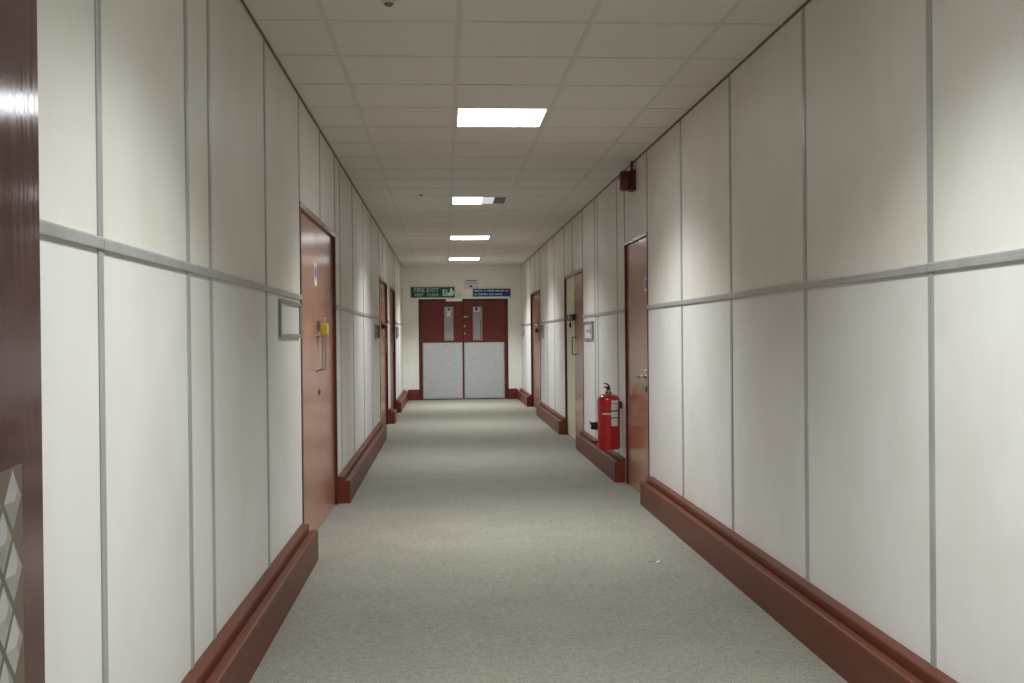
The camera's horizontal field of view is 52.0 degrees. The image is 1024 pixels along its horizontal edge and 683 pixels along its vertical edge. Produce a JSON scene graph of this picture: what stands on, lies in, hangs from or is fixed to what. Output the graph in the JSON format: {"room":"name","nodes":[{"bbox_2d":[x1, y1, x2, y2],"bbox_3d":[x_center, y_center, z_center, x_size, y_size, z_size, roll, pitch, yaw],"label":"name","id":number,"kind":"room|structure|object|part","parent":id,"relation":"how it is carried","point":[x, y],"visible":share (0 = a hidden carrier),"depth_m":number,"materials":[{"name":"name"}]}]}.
{"room":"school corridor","nodes":[
{"label":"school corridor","id":0,"kind":"room"},
{"bbox_2d":[37,0,402,682],"bbox_3d":[-1.495,-0.151,9.097,0.152,2.820,24.750,-1,0,-4],"label":"wall","id":1,"kind":"structure","parent":0,"point":[178,157],"depth_m":3.25,"materials":[{"name":"white paint"}]},
{"bbox_3d":[-0.968,-0.237,1.983,0.012,0.030,1.182,-1,0,-4],"label":"dado rail","id":2,"kind":"part","parent":1,"relation":"part of","materials":[{"name":"grey metal"}]},
{"bbox_3d":[-1.034,-0.242,3.014,0.012,0.030,0.882,-1,0,-4],"label":"dado rail","id":3,"kind":"part","parent":1,"relation":"part of","materials":[{"name":"grey metal"}]},
{"bbox_3d":[-1.073,-0.244,3.623,0.012,0.030,0.334,-1,0,-4],"label":"dado rail","id":4,"kind":"part","parent":1,"relation":"part of","materials":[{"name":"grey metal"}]},
{"bbox_3d":[-1.123,-0.250,4.384,0.012,0.030,1.186,-1,0,-4],"label":"dado rail","id":5,"kind":"part","parent":1,"relation":"part of","materials":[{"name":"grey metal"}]},
{"bbox_2d":[181,524,317,682],"bbox_3d":[-0.988,1.183,3.164,0.096,0.212,5.910,-1,0,-4],"label":"baseboard","id":6,"kind":"structure","parent":1,"relation":"attached to","point":[238,649],"depth_m":4.31,"materials":[{"name":"brown wood"}]},
{"bbox_3d":[-1.199,-0.255,5.564,0.012,0.030,1.176,-1,0,-4],"label":"dado rail","id":7,"kind":"part","parent":1,"relation":"part of","materials":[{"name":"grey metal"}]},
{"bbox_2d":[278,298,301,337],"bbox_3d":[-1.206,-0.121,5.716,0.014,0.200,0.765,-1,0,-4],"label":"sign holder","id":8,"kind":"object","parent":1,"relation":"attached to","point":[289,312],"visible":1,"depth_m":5.68,"materials":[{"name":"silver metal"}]},
{"bbox_2d":[299,201,337,531],"bbox_3d":[-1.338,0.220,7.150,0.128,2.099,1.998,-1,0,-4],"label":"door","id":9,"kind":"structure","parent":1,"relation":"in","point":[317,240],"depth_m":7.13,"materials":[{"name":"brown laminate"}]},
{"bbox_3d":[-1.292,0.079,7.052,0.046,0.260,0.030,-1,0,-4],"label":"pull handle","id":10,"kind":"part","parent":9,"relation":"part of","materials":[{"name":"silver metal"}]},
{"bbox_3d":[-1.302,0.079,7.207,0.046,0.260,0.030,-1,0,-4],"label":"pull handle","id":11,"kind":"part","parent":9,"relation":"part of","materials":[{"name":"silver metal"}]},
{"bbox_2d":[320,315,328,334],"bbox_3d":[-1.273,-0.111,7.122,0.049,0.135,0.085,-1,0,-4],"label":"padlock","id":12,"kind":"object","parent":9,"relation":"hanging from","point":[324,328],"visible":1,"depth_m":7.08,"materials":[{"name":"gold metal"}]},
{"bbox_2d":[240,0,402,266],"bbox_3d":[-1.438,-1.459,9.044,0.006,0.011,24.650,-1,0,-4],"label":"trim","id":13,"kind":"structure","parent":1,"relation":"attached to","point":[241,1],"depth_m":6.17,"materials":[{"name":"brown"}]},
{"bbox_3d":[-1.427,-0.273,9.116,0.012,0.030,1.178,-1,0,-4],"label":"dado rail","id":14,"kind":"part","parent":1,"relation":"part of","materials":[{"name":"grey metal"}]},
{"bbox_3d":[-1.506,-0.279,10.328,0.012,0.030,1.248,-1,0,-4],"label":"dado rail","id":15,"kind":"part","parent":1,"relation":"part of","materials":[{"name":"grey metal"}]},
{"bbox_2d":[338,422,386,503],"bbox_3d":[-1.480,1.143,10.803,0.096,0.212,5.260,-1,0,-4],"label":"baseboard","id":16,"kind":"structure","parent":1,"relation":"attached to","point":[353,474],"depth_m":9.42,"materials":[{"name":"brown wood"}]},
{"bbox_2d":[374,324,379,338],"bbox_3d":[-1.668,-0.124,12.959,0.022,0.185,0.640,-1,0,-4],"label":"sign holder","id":17,"kind":"object","parent":1,"relation":"attached to","point":[376,326],"visible":1,"depth_m":12.98,"materials":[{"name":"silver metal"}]},
{"bbox_2d":[379,276,388,424],"bbox_3d":[-1.823,0.186,14.584,0.116,2.089,1.898,-1,0,-4],"label":"door","id":18,"kind":"structure","parent":1,"relation":"in","point":[383,305],"depth_m":15.01,"materials":[{"name":"laminate"}]},
{"bbox_2d":[390,286,395,409],"bbox_3d":[-1.984,0.173,17.074,0.116,2.089,1.728,-1,0,-4],"label":"door","id":19,"kind":"structure","parent":1,"relation":"in","point":[392,291],"depth_m":17.75,"materials":[{"name":"brown laminate"}]},
{"bbox_2d":[389,407,396,423],"bbox_3d":[-1.808,1.117,15.898,0.096,0.212,0.590,-1,0,-4],"label":"baseboard","id":20,"kind":"structure","parent":1,"relation":"attached to","point":[392,413],"depth_m":15.60,"materials":[{"name":"brown wood"}]},
{"bbox_2d":[396,327,398,337],"bbox_3d":[-2.029,-0.165,18.557,0.022,0.190,0.600,-1,0,-4],"label":"sign holder","id":21,"kind":"object","parent":1,"relation":"attached to","point":[397,328],"visible":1,"depth_m":18.78,"materials":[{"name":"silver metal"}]},
{"bbox_2d":[396,390,407,412],"bbox_3d":[-2.048,1.098,19.615,0.096,0.212,3.500,-1,0,-4],"label":"baseboard","id":22,"kind":"structure","parent":1,"relation":"attached to","point":[402,399],"depth_m":18.79,"materials":[{"name":"brown wood"}]},
{"bbox_2d":[402,266,521,391],"bbox_3d":[-1.019,-0.227,21.498,2.697,2.820,0.140,-1,0,-4],"label":"wall","id":23,"kind":"structure","parent":0,"point":[488,277],"depth_m":21.42,"materials":[{"name":"beige paint"}]},
{"bbox_2d":[408,390,418,399],"bbox_3d":[-1.998,1.087,21.324,0.223,0.212,0.096,-1,0,-4],"label":"baseboard","id":24,"kind":"structure","parent":23,"relation":"attached to","point":[412,394],"depth_m":21.28,"materials":[{"name":"brown wood"}]},
{"bbox_2d":[411,287,454,297],"bbox_3d":[-1.615,-1.001,21.371,0.885,0.212,0.028,-1,0,-4],"label":"exit sign","id":25,"kind":"object","parent":23,"relation":"attached to","point":[416,292],"visible":1,"depth_m":21.36,"materials":[{"name":"teal plastic"}]},
{"bbox_2d":[417,297,509,399],"bbox_3d":[-0.989,0.136,21.457,1.884,2.095,0.190,-1,0,-4],"label":"door","id":26,"kind":"structure","parent":23,"relation":"in","point":[482,324],"depth_m":21.44,"materials":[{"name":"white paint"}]},
{"bbox_3d":[-1.411,0.597,21.419,0.810,1.145,0.005,-1,0,-4],"label":"kick plate","id":27,"kind":"part","parent":26,"relation":"part of","materials":[{"name":"metal"}]},
{"bbox_3d":[-1.291,-0.363,21.440,0.190,0.688,0.006,-1,0,-4],"label":"vision panel","id":28,"kind":"part","parent":26,"relation":"part of","materials":[{"name":"clear glass"}]},
{"bbox_3d":[-0.705,-0.369,21.477,0.192,0.688,0.006,-1,0,-4],"label":"vision panel","id":29,"kind":"part","parent":26,"relation":"part of","materials":[{"name":"clear glass"}]},
{"bbox_3d":[-0.563,0.588,21.474,0.822,1.145,0.005,-1,0,-4],"label":"kick plate","id":30,"kind":"part","parent":26,"relation":"part of","materials":[{"name":"metal"}]},
{"bbox_2d":[464,280,477,288],"bbox_3d":[-0.835,-1.170,21.433,0.290,0.190,0.004,-1,0,-4],"label":"paper notice","id":31,"kind":"object","parent":23,"relation":"attached to","point":[468,284],"visible":1,"depth_m":21.43,"materials":[{"name":"white paper"}]},
{"bbox_2d":[473,289,509,295],"bbox_3d":[-0.416,-1.000,21.449,0.765,0.150,0.027,-1,0,-4],"label":"sign","id":32,"kind":"object","parent":23,"relation":"attached to","point":[476,292],"visible":1,"depth_m":21.44,"materials":[{"name":"blue plastic"}]},
{"bbox_2d":[509,388,517,398],"bbox_3d":[0.024,1.067,21.454,0.174,0.212,0.096,-1,0,-4],"label":"baseboard","id":33,"kind":"structure","parent":23,"relation":"attached to","point":[513,392],"depth_m":21.41,"materials":[{"name":"brown wood"}]},
{"bbox_2d":[243,0,806,265],"bbox_3d":[-0.237,-1.583,9.141,2.697,0.220,24.890,-1,0,-4],"label":"ceiling","id":34,"kind":"structure","parent":0,"point":[385,87],"depth_m":6.09,"materials":[{"name":"tile"}]},
{"bbox_2d":[381,0,395,6],"bbox_3d":[-0.524,-1.436,4.458,0.064,0.022,0.064,-1,0,-4],"label":"ceiling sensor","id":35,"kind":"object","parent":34,"relation":"attached to","point":[388,3],"visible":1,"depth_m":4.44,"materials":[{"name":"grey plastic"}]},
{"bbox_2d":[449,258,479,259],"bbox_3d":[-0.886,-1.559,19.441,0.576,0.064,0.576,-1,0,-4],"label":"ceiling light","id":36,"kind":"object","parent":34,"relation":"attached to","point":[449,258],"visible":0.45,"depth_m":19.49,"materials":[{"name":"white paint"}]},
{"bbox_2d":[450,236,489,239],"bbox_3d":[-0.616,-1.538,15.250,0.576,0.064,0.576,-1,0,-4],"label":"ceiling light","id":37,"kind":"object","parent":34,"relation":"attached to","point":[451,237],"visible":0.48,"depth_m":15.26,"materials":[{"name":"white paint"}]},
{"bbox_2d":[452,197,507,203],"bbox_3d":[-0.346,-1.516,11.058,0.576,0.064,0.576,-1,0,-4],"label":"ceiling light","id":38,"kind":"object","parent":34,"relation":"attached to","point":[455,200],"visible":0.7,"depth_m":11.07,"materials":[{"name":"white paint"}]},
{"bbox_2d":[453,197,482,203],"bbox_3d":[-0.469,-1.490,11.050,0.308,0.004,0.556,-1,0,-4],"label":"diffuser","id":39,"kind":"object","parent":38,"relation":"attached to","point":[456,200],"depth_m":11.07,"materials":[{"name":"white plastic"}]},
{"bbox_2d":[481,197,493,202],"bbox_3d":[-0.256,-1.496,11.064,0.120,0.004,0.556,-1,0,-4],"label":"diffuser","id":40,"kind":"object","parent":38,"relation":"attached to","point":[483,199],"depth_m":11.06,"materials":[{"name":"white plastic"}]},
{"bbox_2d":[456,109,547,126],"bbox_3d":[-0.076,-1.494,6.867,0.576,0.064,0.576,-1,0,-4],"label":"ceiling light","id":41,"kind":"object","parent":34,"relation":"attached to","point":[465,117],"visible":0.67,"depth_m":6.88,"materials":[{"name":"white paint"}]},
{"bbox_2d":[249,398,847,682],"bbox_3d":[-0.212,1.272,9.187,2.737,0.050,24.950,-1,0,-4],"label":"floor","id":42,"kind":"structure","parent":0,"point":[478,544],"depth_m":5.46,"materials":[{"name":"grey carpet"}]},
{"bbox_2d":[521,0,1023,682],"bbox_3d":[1.044,-0.176,9.261,0.152,2.820,24.750,-1,0,-4],"label":"wall","id":43,"kind":"structure","parent":0,"point":[835,230],"depth_m":4.09,"materials":[{"name":"white paint"}]},
{"bbox_2d":[518,388,531,406],"bbox_3d":[0.235,1.072,20.278,0.096,0.212,2.470,-1,0,-4],"label":"baseboard","id":44,"kind":"structure","parent":43,"relation":"attached to","point":[524,396],"depth_m":19.57,"materials":[{"name":"brown wood"}]},
{"bbox_2d":[530,290,540,407],"bbox_3d":[0.457,0.164,18.168,0.106,2.049,1.898,-1,0,-4],"label":"door","id":45,"kind":"structure","parent":43,"relation":"in","point":[535,296],"depth_m":18.48,"materials":[{"name":"brown laminate"}]},
{"bbox_2d":[540,325,543,337],"bbox_3d":[0.482,-0.164,16.835,0.022,0.200,0.460,-1,0,-4],"label":"sign holder","id":46,"kind":"object","parent":43,"relation":"attached to","point":[541,326],"visible":1,"depth_m":16.82,"materials":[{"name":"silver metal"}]},
{"bbox_2d":[536,402,565,434],"bbox_3d":[0.551,1.098,15.373,0.096,0.212,3.400,-1,0,-4],"label":"baseboard","id":47,"kind":"structure","parent":43,"relation":"attached to","point":[556,421],"depth_m":14.76,"materials":[{"name":"brown wood"}]},
{"bbox_2d":[564,268,583,439],"bbox_3d":[0.791,0.187,12.824,0.126,2.059,1.828,-1,0,-4],"label":"door","id":48,"kind":"structure","parent":43,"relation":"in","point":[573,282],"depth_m":12.91,"materials":[{"name":"beige wood"}]},
{"bbox_2d":[566,314,575,326],"bbox_3d":[0.728,-0.255,13.073,0.052,0.161,0.700,-1,0,-4],"label":"bar","id":49,"kind":"object","parent":48,"relation":"attached to","point":[570,317],"visible":1,"depth_m":12.90,"materials":[{"name":"black metal"}]},
{"bbox_2d":[582,321,593,339],"bbox_3d":[0.829,-0.118,11.447,0.022,0.200,0.740,-1,0,-4],"label":"sign holder","id":50,"kind":"object","parent":43,"relation":"attached to","point":[588,327],"visible":1,"depth_m":11.45,"materials":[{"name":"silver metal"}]},
{"bbox_3d":[0.834,-0.282,11.431,0.012,0.030,0.948,-1,0,-4],"label":"dado rail","id":51,"kind":"part","parent":43,"relation":"part of","materials":[{"name":"grey metal"}]},
{"bbox_2d":[576,430,625,481],"bbox_3d":[0.861,1.123,10.573,0.096,0.212,2.740,-1,0,-4],"label":"baseboard","id":52,"kind":"structure","parent":43,"relation":"attached to","point":[611,463],"depth_m":9.97,"materials":[{"name":"brown wood"}]},
{"bbox_2d":[589,383,621,449],"bbox_3d":[0.843,0.662,9.376,0.275,0.590,0.242,-1,0,-4],"label":"fire extinguisher","id":53,"kind":"object","parent":43,"relation":"attached to","point":[609,404],"visible":1,"depth_m":9.28,"materials":[{"name":"red metal"}]},
{"bbox_3d":[0.916,-0.276,10.149,0.012,0.030,1.218,-1,0,-4],"label":"dado rail","id":54,"kind":"part","parent":43,"relation":"part of","materials":[{"name":"grey metal"}]},
{"bbox_3d":[0.968,-0.270,9.340,0.012,0.030,0.398,-1,0,-4],"label":"dado rail","id":55,"kind":"part","parent":43,"relation":"part of","materials":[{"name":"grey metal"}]},
{"bbox_2d":[617,161,635,191],"bbox_3d":[0.938,-1.359,8.631,0.142,0.245,0.168,-1,0,-4],"label":"fire alarm","id":56,"kind":"object","parent":43,"relation":"attached to","point":[626,180],"visible":1,"depth_m":8.57,"materials":[{"name":"red plastic"}]},
{"bbox_2d":[624,232,649,490],"bbox_3d":[1.052,0.194,8.632,0.145,2.089,1.028,-1,0,-4],"label":"door","id":57,"kind":"structure","parent":43,"relation":"in","point":[636,249],"depth_m":8.67,"materials":[{"name":"brown laminate"}]},
{"bbox_3d":[1.085,-0.263,7.534,0.012,0.030,1.158,-1,0,-4],"label":"dado rail","id":58,"kind":"part","parent":43,"relation":"part of","materials":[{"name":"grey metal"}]},
{"bbox_2d":[521,0,810,265],"bbox_3d":[0.968,-1.483,9.199,0.006,0.011,24.650,-1,0,-4],"label":"trim","id":59,"kind":"structure","parent":43,"relation":"attached to","point":[807,1],"depth_m":6.14,"materials":[{"name":"brown"}]},
{"bbox_3d":[1.160,-0.255,6.358,0.012,0.030,1.195,-1,0,-4],"label":"dado rail","id":60,"kind":"part","parent":43,"relation":"part of","materials":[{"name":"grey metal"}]},
{"bbox_3d":[1.237,-0.249,5.168,0.012,0.030,1.185,-1,0,-4],"label":"dado rail","id":61,"kind":"part","parent":43,"relation":"part of","materials":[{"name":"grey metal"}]},
{"bbox_2d":[640,476,957,682],"bbox_3d":[1.272,1.156,4.186,0.096,0.212,7.660,-1,0,-4],"label":"baseboard","id":62,"kind":"structure","parent":43,"relation":"attached to","point":[858,651],"depth_m":4.50,"materials":[{"name":"brown wood"}]},
{"bbox_3d":[1.313,-0.242,3.986,0.012,0.030,1.181,-1,0,-4],"label":"dado rail","id":63,"kind":"part","parent":43,"relation":"part of","materials":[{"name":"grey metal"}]},
{"bbox_3d":[1.389,-0.237,2.804,0.012,0.030,1.183,-1,0,-4],"label":"dado rail","id":64,"kind":"part","parent":43,"relation":"part of","materials":[{"name":"grey metal"}]},
{"bbox_3d":[0.352,-0.067,0.223,2.417,2.720,0.120,-1,0,-4],"label":"wall","id":65,"kind":"structure","parent":0,"visible":0},
{"bbox_2d":[0,0,44,682],"bbox_3d":[-0.414,0.269,0.648,0.055,2.042,0.868,-1,0,-11],"label":"door","id":66,"kind":"structure","parent":65,"relation":"in","point":[22,636],"depth_m":0.99,"materials":[{"name":"brown wood"}]},
{"bbox_3d":[-0.387,0.701,0.631,0.006,1.169,0.743,-1,0,-11],"label":"kick plate","id":67,"kind":"part","parent":66,"relation":"part of","materials":[{"name":"metal"}]}
]}

